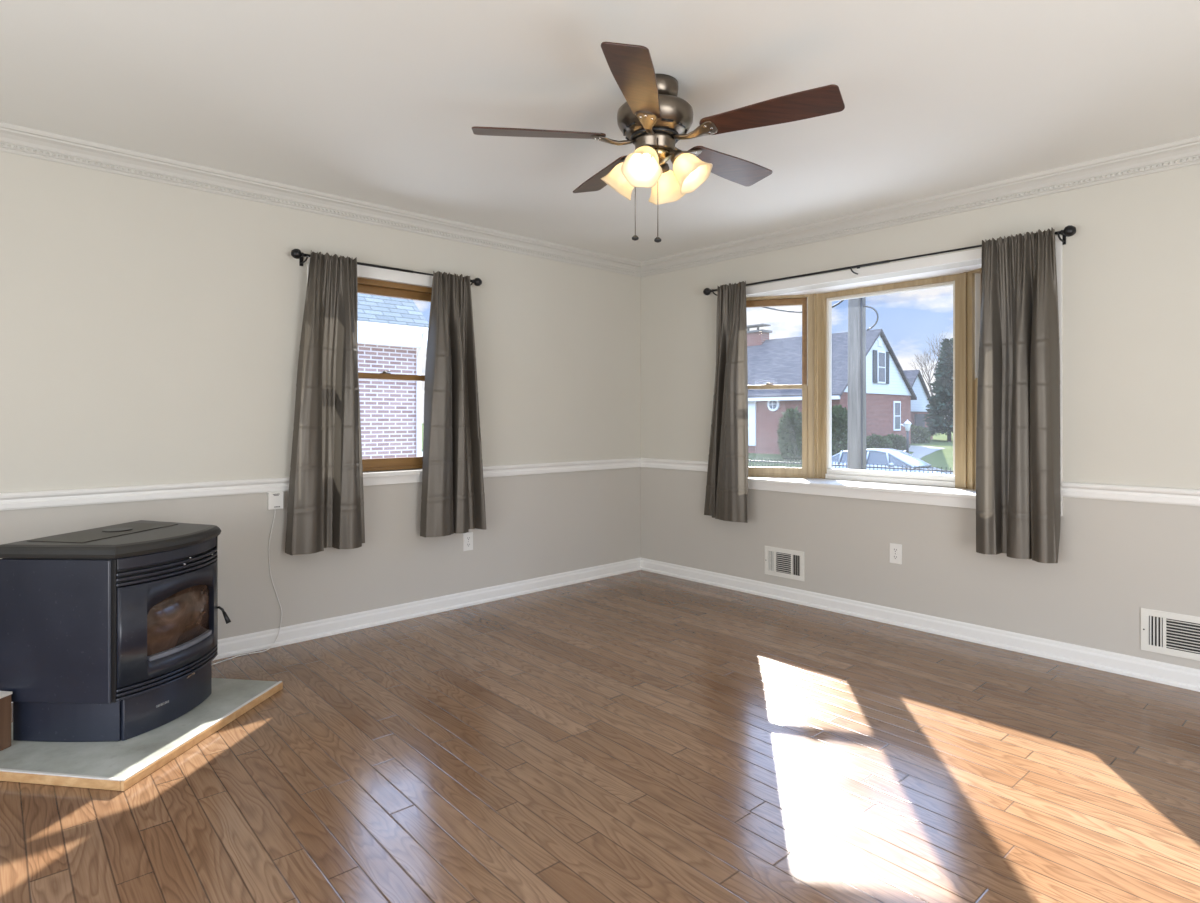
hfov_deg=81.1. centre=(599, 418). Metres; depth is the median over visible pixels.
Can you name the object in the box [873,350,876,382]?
shutter
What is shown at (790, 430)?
shrub
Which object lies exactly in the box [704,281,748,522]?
curtain
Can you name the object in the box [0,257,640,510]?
window
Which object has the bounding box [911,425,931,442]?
shrub
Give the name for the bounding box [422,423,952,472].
lawn
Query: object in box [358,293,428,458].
house
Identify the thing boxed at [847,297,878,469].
utility pole
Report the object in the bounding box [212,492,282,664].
controller
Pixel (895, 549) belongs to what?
wall outlet
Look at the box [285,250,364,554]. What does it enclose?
curtain
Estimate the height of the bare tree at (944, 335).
7.270 m
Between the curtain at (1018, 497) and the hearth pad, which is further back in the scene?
the curtain at (1018, 497)
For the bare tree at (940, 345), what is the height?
7.712 m
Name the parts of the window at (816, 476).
sash, sash, frame, rail, frame, sash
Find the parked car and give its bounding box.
[832,448,952,474]
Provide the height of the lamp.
1.700 m
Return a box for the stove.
[0,520,230,741]
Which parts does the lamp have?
post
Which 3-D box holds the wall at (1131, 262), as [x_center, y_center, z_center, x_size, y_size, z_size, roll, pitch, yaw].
[2.291,0.047,3.610,0.130,2.560,5.630,0,0,-43]
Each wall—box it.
[0,151,640,639]
[641,164,1199,669]
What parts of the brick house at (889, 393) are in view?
pane, pane, pane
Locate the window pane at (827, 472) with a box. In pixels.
[821,274,959,487]
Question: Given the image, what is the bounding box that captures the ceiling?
[0,0,1199,261]
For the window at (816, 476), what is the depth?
4.29 m
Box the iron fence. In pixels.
[748,458,952,474]
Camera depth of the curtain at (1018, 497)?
3.50 m
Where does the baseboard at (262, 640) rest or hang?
attached to the wall at (150, 331)
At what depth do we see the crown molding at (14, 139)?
3.67 m
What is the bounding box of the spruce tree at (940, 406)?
[922,338,952,440]
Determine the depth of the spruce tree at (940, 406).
42.46 m
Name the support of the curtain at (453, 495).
hanging from the curtain rod at (295, 253)
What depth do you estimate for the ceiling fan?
2.50 m
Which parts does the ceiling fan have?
fan blade, fan blade, lamp shade, fan blade, pull chain, pull knob, lamp shade, bulb, lamp arm, pull chain, pull knob, lamp arm, lamp shade, lamp arm, lamp shade, fan blade, fan blade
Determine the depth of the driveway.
34.59 m
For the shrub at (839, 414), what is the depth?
32.39 m
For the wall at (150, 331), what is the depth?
3.65 m
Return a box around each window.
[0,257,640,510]
[641,235,1199,515]
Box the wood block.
[0,691,11,750]
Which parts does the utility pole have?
post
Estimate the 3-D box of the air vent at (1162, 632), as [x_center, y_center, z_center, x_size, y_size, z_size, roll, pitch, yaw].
[2.624,0.979,3.146,0.013,0.195,0.317,0,0,-43]
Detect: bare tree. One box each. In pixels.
[910,331,947,434]
[926,335,944,364]
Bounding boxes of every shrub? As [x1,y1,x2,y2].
[776,406,801,459]
[832,404,847,455]
[866,433,892,448]
[885,433,909,449]
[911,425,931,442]
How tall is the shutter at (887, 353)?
1.700 m
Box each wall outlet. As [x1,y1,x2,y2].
[463,532,472,550]
[890,543,901,563]
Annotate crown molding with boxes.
[0,122,640,276]
[640,136,1199,277]
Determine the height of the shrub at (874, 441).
1.284 m
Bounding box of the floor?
[0,570,1199,902]
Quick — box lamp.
[901,420,911,452]
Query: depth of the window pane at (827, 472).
4.51 m
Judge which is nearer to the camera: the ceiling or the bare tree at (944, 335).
the ceiling
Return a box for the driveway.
[901,446,944,458]
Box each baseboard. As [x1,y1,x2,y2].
[11,557,640,702]
[641,558,1199,691]
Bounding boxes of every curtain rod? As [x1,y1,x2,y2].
[291,249,481,285]
[703,225,1075,295]
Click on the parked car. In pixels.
(875, 456)
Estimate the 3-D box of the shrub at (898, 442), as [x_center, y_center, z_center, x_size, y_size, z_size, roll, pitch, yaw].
[14.879,1.325,35.517,1.508,1.233,1.690,0,0,-43]
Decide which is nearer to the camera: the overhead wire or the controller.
the controller
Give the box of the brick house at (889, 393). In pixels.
[747,324,916,453]
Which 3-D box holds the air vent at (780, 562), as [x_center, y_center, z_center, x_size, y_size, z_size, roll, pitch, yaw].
[1.220,0.961,4.656,0.013,0.192,0.300,0,0,-43]
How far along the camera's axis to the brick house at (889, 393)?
37.34 m
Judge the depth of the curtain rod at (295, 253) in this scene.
4.00 m
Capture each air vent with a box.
[765,546,803,580]
[1141,608,1199,660]
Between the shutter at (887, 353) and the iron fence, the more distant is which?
the shutter at (887, 353)
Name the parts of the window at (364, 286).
casing, sash, sash, frame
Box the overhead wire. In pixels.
[762,300,843,312]
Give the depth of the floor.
2.36 m
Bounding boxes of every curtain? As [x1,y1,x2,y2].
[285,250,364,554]
[420,271,485,536]
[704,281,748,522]
[976,227,1060,562]
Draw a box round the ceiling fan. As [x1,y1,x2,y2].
[472,42,844,242]
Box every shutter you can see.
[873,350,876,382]
[886,352,888,383]
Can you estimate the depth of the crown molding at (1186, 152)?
3.82 m
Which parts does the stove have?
panel, hopper lid, plate, corner post, name plate, ash drawer, rail, rail, rail, grille rail, grille rail, grille rail, door, door glass, corner post, door handle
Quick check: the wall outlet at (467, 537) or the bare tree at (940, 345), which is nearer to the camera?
the wall outlet at (467, 537)
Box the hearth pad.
[0,678,282,790]
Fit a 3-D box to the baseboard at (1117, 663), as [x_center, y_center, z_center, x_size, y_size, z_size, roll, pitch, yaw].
[2.190,1.161,3.605,0.024,0.092,5.500,0,0,-43]
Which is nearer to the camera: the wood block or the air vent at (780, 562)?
the wood block

